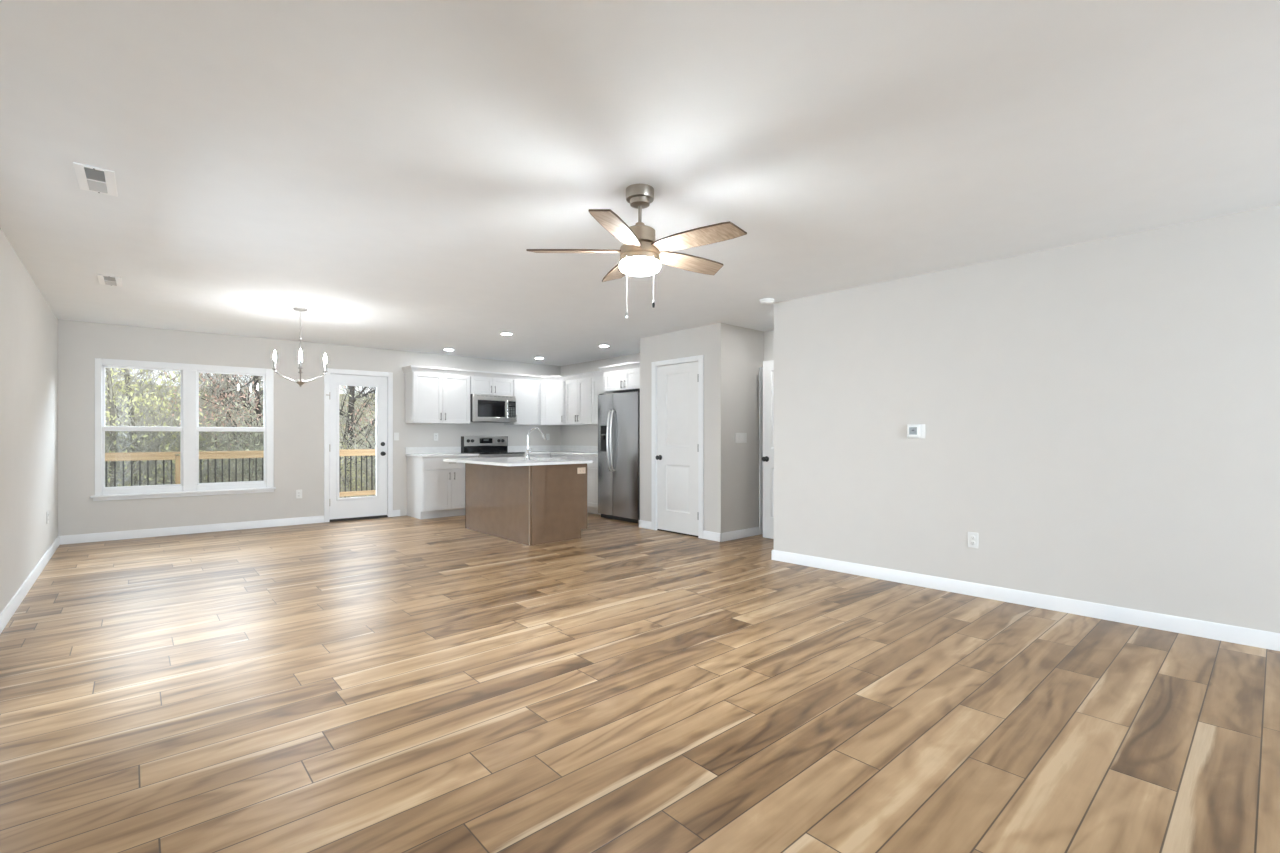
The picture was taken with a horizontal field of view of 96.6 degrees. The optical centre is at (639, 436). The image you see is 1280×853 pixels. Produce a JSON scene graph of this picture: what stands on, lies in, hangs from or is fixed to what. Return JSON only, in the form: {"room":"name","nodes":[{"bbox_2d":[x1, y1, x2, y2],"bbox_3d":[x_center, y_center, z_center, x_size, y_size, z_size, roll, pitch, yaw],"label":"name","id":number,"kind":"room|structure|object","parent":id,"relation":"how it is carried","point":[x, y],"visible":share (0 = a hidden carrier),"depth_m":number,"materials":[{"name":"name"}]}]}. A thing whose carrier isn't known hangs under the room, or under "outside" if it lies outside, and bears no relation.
{"room":"empty living room","nodes":[
{"label":"empty living room","id":0,"kind":"room"},
{"bbox_2d":[0,228,57,613],"bbox_3d":[-1.981,-0.048,1.214,0.150,2.440,13.450,0,0,-42],"label":"wall","id":1,"kind":"structure","parent":0,"point":[28,324],"depth_m":4.24,"materials":[{"name":"paint"}]},
{"bbox_2d":[0,536,59,633],"bbox_3d":[-1.870,1.125,1.213,0.014,0.095,13.300,0,0,-42],"label":"baseboard","id":2,"kind":"structure","parent":1,"relation":"attached to","point":[9,610],"depth_m":4.21,"materials":[{"name":"paint"}]},
{"bbox_2d":[58,319,400,535],"bbox_3d":[-4.965,-0.048,7.349,3.560,2.440,0.160,0,0,-39],"label":"wall","id":3,"kind":"structure","parent":0,"point":[298,411],"depth_m":6.99,"materials":[{"name":"paint"}]},
{"bbox_2d":[90,358,275,500],"bbox_3d":[-5.437,-0.077,6.893,1.739,1.595,0.160,0,0,-39],"label":"window","id":4,"kind":"structure","parent":3,"relation":"in","point":[190,485],"depth_m":6.86,"materials":[{"name":"paint"}]},
{"bbox_2d":[59,516,323,544],"bbox_3d":[-5.301,1.125,6.967,2.556,0.095,0.015,0,0,-39],"label":"baseboard","id":5,"kind":"structure","parent":3,"relation":"attached to","point":[131,534],"depth_m":6.83,"materials":[{"name":"paint"}]},
{"bbox_2d":[296,490,301,498],"bbox_3d":[-4.537,0.766,7.585,0.070,0.115,0.010,0,0,-39],"label":"outlet","id":6,"kind":"object","parent":3,"relation":"attached to","point":[298,492],"visible":1,"depth_m":7.58,"materials":[{"name":"white plastic"}]},
{"bbox_2d":[324,368,392,522],"bbox_3d":[-3.992,0.119,8.088,0.890,2.105,0.210,0,0,-39],"label":"door","id":7,"kind":"structure","parent":3,"relation":"in","point":[336,509],"depth_m":8.06,"materials":[{"name":"paint"}]},
{"bbox_2d":[393,510,399,516],"bbox_3d":[-3.572,1.125,8.359,0.104,0.095,0.014,0,0,-39],"label":"baseboard","id":8,"kind":"structure","parent":3,"relation":"attached to","point":[395,512],"depth_m":8.35,"materials":[{"name":"paint"}]},
{"bbox_2d":[394,433,398,439],"bbox_3d":[-3.571,0.000,8.361,0.070,0.115,0.011,0,0,-39],"label":"light switch","id":9,"kind":"object","parent":3,"relation":"attached to","point":[396,435],"visible":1,"depth_m":8.36,"materials":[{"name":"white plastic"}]},
{"bbox_2d":[401,351,560,515],"bbox_3d":[-2.478,-0.048,9.441,2.970,2.440,0.150,0,0,-42],"label":"wall","id":10,"kind":"structure","parent":0,"point":[412,434],"depth_m":9.03,"materials":[{"name":"paint"}]},
{"bbox_2d":[405,446,460,453],"bbox_3d":[-3.153,0.209,8.724,0.857,0.102,0.019,0,0,-42],"label":"backsplash","id":11,"kind":"structure","parent":10,"relation":"attached to","point":[408,450],"depth_m":8.69,"materials":[{"name":"white stone"}]},
{"bbox_2d":[434,433,437,440],"bbox_3d":[-3.132,0.007,8.750,0.070,0.115,0.010,0,0,-42],"label":"outlet","id":12,"kind":"object","parent":10,"relation":"attached to","point":[435,434],"visible":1,"depth_m":8.75,"materials":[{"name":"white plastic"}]},
{"bbox_2d":[405,372,469,423],"bbox_3d":[-3.035,-0.580,8.602,0.878,0.767,0.356,0,0,-42],"label":"upper cabinet","id":13,"kind":"object","parent":10,"relation":"attached to","point":[430,398],"visible":1,"depth_m":8.45,"materials":[{"name":"white wood"}]},
{"bbox_2d":[402,365,603,380],"bbox_3d":[-2.002,-0.977,8.958,3.158,0.087,1.245,0,0,-8],"label":"crown molding","id":14,"kind":"structure","parent":13,"relation":"attached to","point":[411,368],"depth_m":8.96,"materials":[{"name":"white wood"}]},
{"bbox_2d":[470,376,512,395],"bbox_3d":[-2.429,-0.811,9.142,0.745,0.303,0.356,0,0,-42],"label":"upper cabinet","id":15,"kind":"object","parent":10,"relation":"attached to","point":[478,385],"visible":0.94,"depth_m":9.01,"materials":[{"name":"white wood"}]},
{"bbox_2d":[470,394,515,422],"bbox_3d":[-2.397,-0.443,9.107,0.735,0.425,0.446,0,0,-42],"label":"microwave","id":16,"kind":"object","parent":15,"relation":"attached to","point":[483,407],"visible":0.97,"depth_m":8.95,"materials":[{"name":"metal"}]},
{"bbox_2d":[504,379,540,424],"bbox_3d":[-1.959,-0.580,9.562,0.515,0.767,0.356,0,0,-42],"label":"upper cabinet","id":17,"kind":"object","parent":10,"relation":"attached to","point":[527,393],"visible":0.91,"depth_m":9.46,"materials":[{"name":"white wood"}]},
{"bbox_2d":[541,381,565,425],"bbox_3d":[-1.456,-0.580,9.842,0.607,0.767,0.607,0,0,-42],"label":"upper cabinet","id":18,"kind":"object","parent":10,"relation":"attached to","point":[553,393],"visible":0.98,"depth_m":9.62,"materials":[{"name":"white wood"}]},
{"bbox_2d":[561,353,639,445],"bbox_3d":[-0.304,-0.048,9.122,0.150,2.440,3.220,0,0,-42],"label":"wall","id":19,"kind":"structure","parent":0,"point":[574,435],"depth_m":9.73,"materials":[{"name":"paint"}]},
{"bbox_2d":[508,445,597,451],"bbox_3d":[-1.178,0.209,9.147,1.119,0.102,2.017,0,0,-42],"label":"backsplash","id":20,"kind":"structure","parent":19,"relation":"attached to","point":[544,447],"depth_m":9.87,"materials":[{"name":"white tile"}]},
{"bbox_2d":[566,378,597,424],"bbox_3d":[-0.910,-0.580,9.419,0.356,0.767,0.742,0,0,-42],"label":"upper cabinet","id":21,"kind":"object","parent":19,"relation":"attached to","point":[578,392],"visible":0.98,"depth_m":9.29,"materials":[{"name":"white wood"}]},
{"bbox_2d":[592,376,613,423],"bbox_3d":[-0.444,-0.580,8.896,0.356,0.767,0.655,0,0,-42],"label":"upper cabinet","id":22,"kind":"object","parent":19,"relation":"attached to","point":[597,382],"visible":0.26,"depth_m":8.96,"materials":[{"name":"white wood"}]},
{"bbox_2d":[598,361,639,392],"bbox_3d":[0.011,-0.837,8.162,0.654,0.367,1.133,0,0,-42],"label":"upper cabinet","id":23,"kind":"object","parent":19,"relation":"attached to","point":[624,377],"visible":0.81,"depth_m":8.03,"materials":[{"name":"white wood"}]},
{"bbox_2d":[0,0,1279,365],"bbox_3d":[0.555,-1.343,3.396,6.850,0.150,13.630,0,0,-42],"label":"ceiling","id":24,"kind":"structure","parent":0,"point":[386,171],"depth_m":2.53,"materials":[{"name":"paint"}]},
{"bbox_2d":[73,162,117,195],"bbox_3d":[-2.682,-1.263,2.813,0.142,0.010,0.362,0,0,-41],"label":"ceiling vent","id":25,"kind":"object","parent":24,"relation":"in","point":[90,178],"visible":1,"depth_m":2.79,"materials":[{"name":"metal"}]},
{"bbox_2d":[97,274,122,286],"bbox_3d":[-4.296,-1.263,4.623,0.142,0.010,0.362,0,0,-41],"label":"ceiling vent","id":26,"kind":"object","parent":24,"relation":"in","point":[103,279],"visible":1,"depth_m":4.60,"materials":[{"name":"metal"}]},
{"bbox_2d":[272,307,327,386],"bbox_3d":[-3.368,-0.880,5.656,0.350,0.776,0.350,0,0,14],"label":"chandelier","id":27,"kind":"object","parent":24,"relation":"hanging from","point":[300,381],"visible":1,"depth_m":5.62,"materials":[{"name":"silver metal"}]},
{"bbox_2d":[526,184,746,317],"bbox_3d":[0.029,-0.929,2.956,1.070,0.678,1.094,0,0,-42],"label":"ceiling fan","id":28,"kind":"object","parent":24,"relation":"hanging from","point":[640,254],"visible":1,"depth_m":2.85,"materials":[{"name":"brown wood"}]},
{"bbox_2d":[759,298,773,304],"bbox_3d":[1.177,-1.247,5.291,0.136,0.042,0.136,0,0,-42],"label":"smoke detector","id":29,"kind":"object","parent":24,"relation":"attached to","point":[766,301],"visible":1,"depth_m":5.25,"materials":[{"name":"white plastic"}]},
{"bbox_2d":[0,513,1279,852],"bbox_3d":[0.608,1.172,3.337,6.850,0.001,13.668,0,0,-42],"label":"floor","id":30,"kind":"structure","parent":0,"point":[398,684],"depth_m":2.50,"materials":[{"name":"wood"}]},
{"bbox_2d":[407,456,477,518],"bbox_3d":[-2.929,0.732,8.492,0.832,0.880,0.662,0,0,-42],"label":"base cabinet","id":31,"kind":"object","parent":30,"relation":"on","point":[435,486],"visible":0.85,"depth_m":8.21,"materials":[{"name":"white wood"}]},
{"bbox_2d":[405,446,478,456],"bbox_3d":[-2.942,0.225,8.487,0.857,0.133,0.654,0,0,-42],"label":"countertop","id":32,"kind":"structure","parent":31,"relation":"on","point":[409,451],"depth_m":8.57,"materials":[{"name":"white stone"}]},
{"bbox_2d":[461,436,524,457],"bbox_3d":[-2.312,0.585,8.999,0.764,1.174,0.702,0,0,-42],"label":"range","id":33,"kind":"object","parent":30,"relation":"on","point":[486,447],"visible":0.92,"depth_m":9.08,"materials":[{"name":"metal"}]},
{"bbox_2d":[464,452,524,453],"bbox_3d":[-2.303,0.258,8.989,0.764,0.018,0.587,0,0,-42],"label":"cooktop","id":34,"kind":"object","parent":33,"relation":"in","point":[464,452],"depth_m":8.91,"materials":[{"name":"black glass"}]},
{"bbox_2d":[478,453,523,457],"bbox_3d":[-2.310,0.695,8.997,0.756,0.855,0.696,0,0,-42],"label":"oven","id":35,"kind":"object","parent":33,"relation":"in","point":[481,455],"depth_m":8.76,"materials":[{"name":"black metal"}]},
{"bbox_2d":[465,463,586,545],"bbox_3d":[-1.402,0.741,6.966,0.816,0.862,1.597,0,0,-42],"label":"kitchen island","id":36,"kind":"object","parent":30,"relation":"on","point":[532,505],"visible":0.82,"depth_m":6.43,"materials":[{"name":"brown wood"}]},
{"bbox_2d":[443,457,592,465],"bbox_3d":[-1.508,0.294,6.872,1.082,0.030,1.665,0,0,-42],"label":"island countertop","id":37,"kind":"structure","parent":36,"relation":"on","point":[499,461],"depth_m":6.56,"materials":[{"name":"white stone"}]},
{"bbox_2d":[526,427,546,459],"bbox_3d":[-1.231,0.085,6.813,0.286,0.388,0.086,0,0,-42],"label":"faucet","id":38,"kind":"object","parent":37,"relation":"on","point":[530,430],"visible":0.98,"depth_m":6.74,"materials":[{"name":"silver metal"}]},
{"bbox_2d":[577,467,585,473],"bbox_3d":[-0.672,0.392,6.556,0.115,0.070,0.010,0,0,-42],"label":"outlet","id":39,"kind":"object","parent":36,"relation":"attached to","point":[582,470],"visible":1,"depth_m":6.55,"materials":[{"name":"beige plastic"}]},
{"bbox_2d":[523,454,550,457],"bbox_3d":[-1.857,0.732,9.448,0.510,0.880,0.662,0,0,-42],"label":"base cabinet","id":40,"kind":"object","parent":30,"relation":"on","point":[539,455],"visible":0.06,"depth_m":9.28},
{"bbox_2d":[551,454,600,514],"bbox_3d":[-0.795,0.732,9.060,0.662,0.880,1.380,0,0,-42],"label":"base cabinet","id":41,"kind":"object","parent":30,"relation":"on","point":[592,468],"visible":0.09,"depth_m":8.57,"materials":[{"name":"white wood"}]},
{"bbox_2d":[508,445,597,455],"bbox_3d":[-1.178,0.225,9.147,1.119,0.133,2.017,0,0,-42],"label":"countertop","id":42,"kind":"structure","parent":41,"relation":"on","point":[544,449],"depth_m":9.72,"materials":[{"name":"white stone"}]},
{"bbox_2d":[598,391,639,522],"bbox_3d":[-0.095,0.278,8.146,0.776,1.788,0.885,0,0,-42],"label":"refrigerator","id":43,"kind":"object","parent":30,"relation":"on","point":[618,413],"visible":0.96,"depth_m":7.91,"materials":[{"name":"metal"}]},
{"bbox_2d":[640,323,763,532],"bbox_3d":[0.802,-0.048,7.176,0.950,2.440,1.358,0,0,-42],"label":"wall","id":44,"kind":"structure","parent":0,"point":[733,355],"depth_m":6.59,"materials":[{"name":"paint"}]},
{"bbox_2d":[639,520,651,529],"bbox_3d":[0.065,1.125,7.278,0.014,0.095,0.252,0,0,-42],"label":"baseboard","id":45,"kind":"structure","parent":44,"relation":"attached to","point":[642,524],"depth_m":7.26,"materials":[{"name":"paint"}]},
{"bbox_2d":[651,355,703,538],"bbox_3d":[0.458,0.118,6.877,0.162,2.108,0.870,0,0,-42],"label":"door","id":46,"kind":"structure","parent":44,"relation":"in","point":[677,385],"depth_m":6.86,"materials":[{"name":"paint"}]},
{"bbox_2d":[703,530,721,541],"bbox_3d":[0.815,1.125,6.437,0.014,0.095,0.266,0,0,-42],"label":"baseboard","id":47,"kind":"structure","parent":44,"relation":"attached to","point":[708,535],"depth_m":6.43,"materials":[{"name":"paint"}]},
{"bbox_2d":[720,527,759,541],"bbox_3d":[1.161,1.125,6.576,0.714,0.095,0.014,0,0,-42],"label":"baseboard","id":48,"kind":"structure","parent":44,"relation":"attached to","point":[726,536],"depth_m":6.55,"materials":[{"name":"paint"}]},
{"bbox_2d":[735,433,746,442],"bbox_3d":[1.162,0.017,6.578,0.202,0.105,0.011,0,0,-42],"label":"light switch","id":49,"kind":"object","parent":44,"relation":"attached to","point":[739,437],"visible":1,"depth_m":6.57,"materials":[{"name":"white plastic"}]},
{"bbox_2d":[759,367,762,533],"bbox_3d":[1.457,0.172,6.839,0.070,2.000,0.016,0,0,-42],"label":"trim","id":50,"kind":"structure","parent":44,"relation":"attached to","point":[760,368],"depth_m":6.83,"materials":[{"name":"paint"}]},
{"bbox_2d":[764,330,773,360],"bbox_3d":[1.866,-0.048,6.584,0.150,2.440,0.942,0,0,-42],"label":"wall","id":51,"kind":"structure","parent":0,"point":[768,335],"depth_m":6.83,"materials":[{"name":"paint"}]},
{"bbox_2d":[774,205,1279,632],"bbox_3d":[4.051,-0.048,2.642,0.130,2.440,7.862,0,0,-44],"label":"wall","id":52,"kind":"structure","parent":0,"point":[1103,415],"depth_m":3.82,"materials":[{"name":"paint"}]},
{"bbox_2d":[907,424,924,437],"bbox_3d":[2.165,-0.041,4.479,0.028,0.111,0.138,0,0,-44],"label":"thermostat","id":53,"kind":"object","parent":52,"relation":"attached to","point":[913,430],"visible":1,"depth_m":4.47,"materials":[{"name":"white plastic"}]},
{"bbox_2d":[968,532,977,547],"bbox_3d":[2.451,0.763,4.196,0.010,0.115,0.070,0,0,-44],"label":"outlet","id":54,"kind":"object","parent":52,"relation":"attached to","point":[972,536],"visible":1,"depth_m":4.20,"materials":[{"name":"white plastic"}]},
{"bbox_2d":[773,550,1279,650],"bbox_3d":[3.948,1.125,2.650,0.020,0.095,7.707,0,0,-44],"label":"baseboard","id":55,"kind":"structure","parent":52,"relation":"attached to","point":[1205,629],"depth_m":3.81,"materials":[{"name":"paint"}]},
{"bbox_3d":[1.842,-0.048,5.850,1.163,2.440,0.120,0,0,-42],"label":"wall","id":56,"kind":"structure","parent":0,"visible":0},
{"bbox_2d":[762,360,773,538],"bbox_3d":[1.678,0.147,6.293,0.171,2.025,0.755,0,0,-42],"label":"door","id":57,"kind":"structure","parent":56,"relation":"in","point":[768,366],"depth_m":6.50,"materials":[{"name":"paint"}]},
{"label":"outside","id":58,"kind":"structure","parent":0,"visible":0},
{"bbox_3d":[-5.637,1.337,9.325,12.000,0.230,3.423,0,0,-42],"label":"floor","id":59,"kind":"structure","parent":58,"visible":0},
{"bbox_2d":[175,455,180,483],"bbox_3d":[-7.557,0.767,9.339,0.090,0.910,0.090,0,0,-42],"label":"post","id":60,"kind":"object","parent":59,"relation":"on","point":[178,457],"visible":0.34,"depth_m":9.30,"materials":[{"name":"brown wood"}]},
{"bbox_2d":[105,452,178,486],"bbox_3d":[-8.237,0.701,8.730,1.827,0.902,0.145,0,0,-42],"label":"deck railing","id":61,"kind":"object","parent":60,"relation":"attached to","point":[121,456],"visible":0.33,"depth_m":9.00,"materials":[{"name":"brown wood"}]},
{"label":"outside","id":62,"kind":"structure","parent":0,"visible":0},
{"bbox_2d":[105,380,375,496],"bbox_3d":[-17.649,-0.474,25.797,52.000,6.792,44.000,0,0,-42],"label":"ground","id":63,"kind":"structure","parent":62,"point":[374,395],"depth_m":34.68,"materials":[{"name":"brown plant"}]},
{"bbox_2d":[105,368,158,415],"bbox_3d":[-21.381,-3.413,20.893,6.732,10.052,6.940,0,0,11],"label":"bare tree","id":64,"kind":"object","parent":63,"relation":"on","point":[119,368],"visible":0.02,"depth_m":21.92,"materials":[{"name":"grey plant"}]},
{"bbox_2d":[105,406,167,486],"bbox_3d":[-12.779,0.839,13.534,2.870,3.262,2.774,0,0,-45],"label":"leafy shrub","id":65,"kind":"object","parent":63,"relation":"on","point":[106,440],"visible":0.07,"depth_m":13.56,"materials":[{"name":"green plant"}]},
{"bbox_2d":[105,369,170,425],"bbox_3d":[-20.473,-4.562,20.613,7.908,12.634,7.018,0,0,-19],"label":"bare tree","id":66,"kind":"object","parent":63,"relation":"on","point":[129,369],"visible":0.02,"depth_m":21.89,"materials":[{"name":"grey plant"}]},
{"bbox_2d":[105,370,180,445],"bbox_3d":[-17.224,-3.372,17.333,6.788,10.844,6.024,0,0,2],"label":"bare tree","id":67,"kind":"object","parent":63,"relation":"on","point":[143,370],"visible":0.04,"depth_m":18.09,"materials":[{"name":"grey plant"}]},
{"bbox_2d":[107,411,202,485],"bbox_3d":[-14.527,0.662,16.901,2.626,3.087,2.716,0,0,-12],"label":"leafy shrub","id":68,"kind":"object","parent":63,"relation":"on","point":[145,411],"visible":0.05,"depth_m":16.80,"materials":[{"name":"green plant"}]},
{"bbox_2d":[105,367,220,486],"bbox_3d":[-11.607,-1.172,11.341,5.318,7.942,5.483,0,0,-12],"label":"bare tree","id":69,"kind":"object","parent":63,"relation":"on","point":[111,410],"visible":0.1,"depth_m":11.71,"materials":[{"name":"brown plant"}]},
{"bbox_2d":[125,383,224,482],"bbox_3d":[-15.431,0.098,19.369,3.658,4.157,3.536,0,0,2],"label":"leafy shrub","id":70,"kind":"object","parent":63,"relation":"on","point":[206,383],"visible":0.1,"depth_m":19.19,"materials":[{"name":"green plant"}]},
{"bbox_2d":[105,368,245,486],"bbox_3d":[-10.487,-0.179,12.312,3.463,5.836,3.390,0,0,25],"label":"shrub","id":71,"kind":"object","parent":63,"relation":"on","point":[121,389],"visible":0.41,"depth_m":12.11,"materials":[{"name":"grey twig"},{"name":"yellow leaf"},{"name":"bark"}]},
{"bbox_2d":[118,408,238,482],"bbox_3d":[-14.081,0.677,17.935,3.679,3.287,2.863,0,0,-6],"label":"leafy shrub","id":72,"kind":"object","parent":63,"relation":"on","point":[174,408],"visible":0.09,"depth_m":18.20,"materials":[{"name":"green plant"}]},
{"bbox_2d":[105,369,262,484],"bbox_3d":[-12.568,-2.682,13.529,5.756,10.362,6.486,0,0,38],"label":"bare tree","id":73,"kind":"object","parent":63,"relation":"on","point":[127,374],"visible":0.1,"depth_m":13.91,"materials":[{"name":"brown plant"}]},
{"bbox_2d":[116,371,252,417],"bbox_3d":[-19.440,-3.521,24.334,5.788,9.246,5.137,0,0,-8],"label":"bare tree","id":74,"kind":"object","parent":63,"relation":"on","point":[155,371],"visible":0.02,"depth_m":23.91,"materials":[{"name":"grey plant"}]},
{"bbox_2d":[118,368,262,435],"bbox_3d":[-21.815,-5.509,29.408,8.019,11.616,7.778,0,0,-3],"label":"bare tree","id":75,"kind":"object","parent":63,"relation":"on","point":[118,368],"visible":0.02,"depth_m":29.65,"materials":[{"name":"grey plant"}]},
{"bbox_2d":[147,373,250,439],"bbox_3d":[-17.807,-1.187,23.874,4.388,4.988,4.242,0,0,-36],"label":"bare tree","id":76,"kind":"object","parent":63,"relation":"on","point":[205,373],"visible":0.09,"depth_m":23.58,"materials":[{"name":"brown plant"}]},
{"bbox_2d":[162,372,262,482],"bbox_3d":[-10.266,-0.382,14.597,3.043,5.823,3.791,0,0,-39],"label":"tree","id":77,"kind":"object","parent":63,"relation":"on","point":[218,410],"visible":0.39,"depth_m":14.18,"materials":[{"name":"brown plant"}]},
{"bbox_2d":[178,406,247,482],"bbox_3d":[-15.761,0.345,20.808,2.778,3.158,2.686,0,0,-28],"label":"leafy shrub","id":78,"kind":"object","parent":63,"relation":"on","point":[180,406],"visible":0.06,"depth_m":20.88,"materials":[{"name":"green plant"}]},
{"bbox_2d":[163,373,263,478],"bbox_3d":[-10.896,-3.002,16.864,4.521,11.188,7.695,0,0,-13],"label":"bare tree","id":79,"kind":"object","parent":63,"relation":"on","point":[256,381],"visible":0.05,"depth_m":16.37,"materials":[{"name":"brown plant"}]},
{"bbox_2d":[172,397,263,481],"bbox_3d":[-8.562,0.903,12.407,3.092,3.636,3.199,0,0,-25],"label":"leafy shrub","id":80,"kind":"object","parent":63,"relation":"on","point":[242,414],"visible":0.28,"depth_m":12.31,"materials":[{"name":"green plant"}]},
{"bbox_2d":[179,385,262,480],"bbox_3d":[-11.733,0.433,17.219,3.810,4.375,4.896,0,0,-28],"label":"leafy shrub","id":81,"kind":"object","parent":63,"relation":"on","point":[251,403],"visible":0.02,"depth_m":16.96,"materials":[{"name":"grey twig"},{"name":"bark"},{"name":"dark red leaf"}]},
{"bbox_2d":[200,375,261,432],"bbox_3d":[-17.088,-4.061,24.961,7.315,10.635,4.298,0,0,19],"label":"bare tree","id":82,"kind":"object","parent":63,"relation":"on","point":[246,375],"visible":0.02,"depth_m":25.12,"materials":[{"name":"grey plant"}]},
{"bbox_2d":[210,434,263,481],"bbox_3d":[-8.770,1.252,13.062,3.080,2.752,2.397,0,0,42],"label":"leafy shrub","id":83,"kind":"object","parent":63,"relation":"on","point":[254,434],"visible":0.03,"depth_m":13.30,"materials":[{"name":"green plant"}]},
{"bbox_2d":[105,372,375,497],"bbox_3d":[-11.380,-0.131,19.007,22.281,5.886,18.411,0,0,-42],"label":"thicket","id":84,"kind":"object","parent":63,"relation":"on","point":[153,403],"visible":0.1,"depth_m":13.56,"materials":[{"name":"plant"}]},
{"bbox_2d":[220,411,263,480],"bbox_3d":[-9.613,0.942,14.771,2.786,3.276,2.882,0,0,-45],"label":"leafy shrub","id":85,"kind":"object","parent":63,"relation":"on","point":[240,411],"visible":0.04,"depth_m":14.67,"materials":[{"name":"green plant"}]},
{"bbox_2d":[175,377,363,448],"bbox_3d":[-11.805,-1.746,18.475,5.708,8.268,5.536,0,0,22],"label":"bare tree","id":86,"kind":"object","parent":63,"relation":"on","point":[258,377],"visible":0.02,"depth_m":18.62,"materials":[{"name":"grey plant"}]},
{"bbox_2d":[209,432,344,482],"bbox_3d":[-10.510,1.038,16.732,3.520,3.146,2.739,0,0,-39],"label":"leafy shrub","id":87,"kind":"object","parent":63,"relation":"on","point":[258,432],"visible":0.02,"depth_m":15.87,"materials":[{"name":"green plant"}]},
{"bbox_2d":[201,374,375,433],"bbox_3d":[-14.863,-3.542,23.525,7.190,10.414,6.974,0,0,21],"label":"bare tree","id":88,"kind":"object","parent":63,"relation":"on","point":[202,374],"visible":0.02,"depth_m":22.37,"materials":[{"name":"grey plant"}]},
{"bbox_2d":[339,386,360,417],"bbox_3d":[-17.562,-3.992,31.407,5.569,8.897,4.942,0,0,-24],"label":"bare tree","id":89,"kind":"object","parent":63,"relation":"on","point":[339,386],"visible":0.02,"depth_m":31.89,"materials":[{"name":"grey plant"}]},
{"bbox_2d":[339,390,371,464],"bbox_3d":[-12.383,-0.246,21.529,3.962,4.550,5.092,0,0,-36],"label":"leafy shrub","id":90,"kind":"object","parent":63,"relation":"on","point":[339,390],"visible":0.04,"depth_m":21.59,"materials":[{"name":"green plant"}]},
{"bbox_2d":[339,386,375,497],"bbox_3d":[-8.561,-3.649,16.054,5.248,12.988,8.933,0,0,-12],"label":"bare tree","id":91,"kind":"object","parent":63,"relation":"on","point":[351,390],"visible":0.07,"depth_m":16.17,"materials":[{"name":"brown plant"}]},
{"bbox_2d":[340,434,374,497],"bbox_3d":[-7.659,1.224,14.919,1.695,2.918,1.731,0,0,24],"label":"shrub","id":92,"kind":"object","parent":63,"relation":"on","point":[352,464],"visible":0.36,"depth_m":14.73,"materials":[{"name":"green plant"}]},
{"bbox_2d":[339,388,375,496],"bbox_3d":[-6.763,0.799,15.672,3.718,4.226,3.594,0,0,3],"label":"leafy shrub","id":93,"kind":"object","parent":63,"relation":"on","point":[341,388],"visible":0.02,"depth_m":15.29,"materials":[{"name":"green plant"}]},
{"bbox_2d":[339,386,375,443],"bbox_3d":[-6.304,-0.169,15.706,3.987,6.132,3.203,0,0,-14],"label":"tree","id":94,"kind":"object","parent":63,"relation":"on","point":[366,418],"visible":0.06,"depth_m":15.11,"materials":[{"name":"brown plant"}]},
{"bbox_2d":[339,424,375,496],"bbox_3d":[-7.705,1.219,15.957,2.801,3.216,3.599,0,0,18],"label":"leafy shrub","id":95,"kind":"object","parent":63,"relation":"on","point":[374,464],"visible":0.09,"depth_m":15.63,"materials":[{"name":"green plant"}]},
{"bbox_2d":[339,385,375,411],"bbox_3d":[-6.573,-2.814,19.677,7.180,10.721,7.402,0,0,-21],"label":"bare tree","id":96,"kind":"object","parent":63,"relation":"on","point":[373,408],"visible":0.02,"depth_m":19.07,"materials":[{"name":"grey plant"}]},
{"bbox_2d":[341,388,375,433],"bbox_3d":[-8.945,-4.208,22.397,8.721,12.680,5.124,0,0,31],"label":"bare tree","id":97,"kind":"object","parent":63,"relation":"on","point":[369,388],"visible":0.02,"depth_m":21.87,"materials":[{"name":"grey plant"}]},
{"bbox_2d":[342,444,375,495],"bbox_3d":[-5.170,1.054,14.344,4.323,3.863,3.364,0,0,1],"label":"leafy shrub","id":98,"kind":"object","parent":63,"relation":"on","point":[367,444],"visible":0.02,"depth_m":13.77,"materials":[{"name":"green plant"}]},
{"bbox_2d":[355,386,375,413],"bbox_3d":[-13.144,-4.369,31.207,6.462,10.324,5.735,0,0,28],"label":"bare tree","id":99,"kind":"object","parent":63,"relation":"on","point":[358,386],"visible":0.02,"depth_m":30.34,"materials":[{"name":"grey plant"}]},
{"bbox_3d":[-6.193,0.767,10.556,0.090,0.910,0.090,0,0,-42],"label":"post","id":100,"kind":"object","parent":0,"visible":0},
{"bbox_2d":[179,451,263,482],"bbox_3d":[-6.873,0.701,9.946,1.827,0.902,0.145,0,0,-42],"label":"deck railing","id":101,"kind":"object","parent":100,"relation":"attached to","point":[207,455],"visible":0.34,"depth_m":9.77,"materials":[{"name":"brown wood"}]},
{"bbox_3d":[-4.830,0.767,11.772,0.090,0.910,0.090,0,0,-42],"label":"post","id":102,"kind":"object","parent":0,"visible":0},
{"bbox_2d":[339,449,375,496],"bbox_3d":[-5.510,0.701,11.162,1.827,0.902,0.145,0,0,-42],"label":"deck railing","id":103,"kind":"object","parent":102,"relation":"attached to","point":[342,452],"visible":0.3,"depth_m":11.10,"materials":[{"name":"brown wood"}]},
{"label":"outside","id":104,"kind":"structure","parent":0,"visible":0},
{"bbox_2d":[162,383,261,407],"bbox_3d":[-27.017,-1.401,41.559,75.000,6.145,15.162,0,0,-42],"label":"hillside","id":105,"kind":"structure","parent":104,"point":[169,398],"depth_m":39.55,"materials":[{"name":"brown plant"}]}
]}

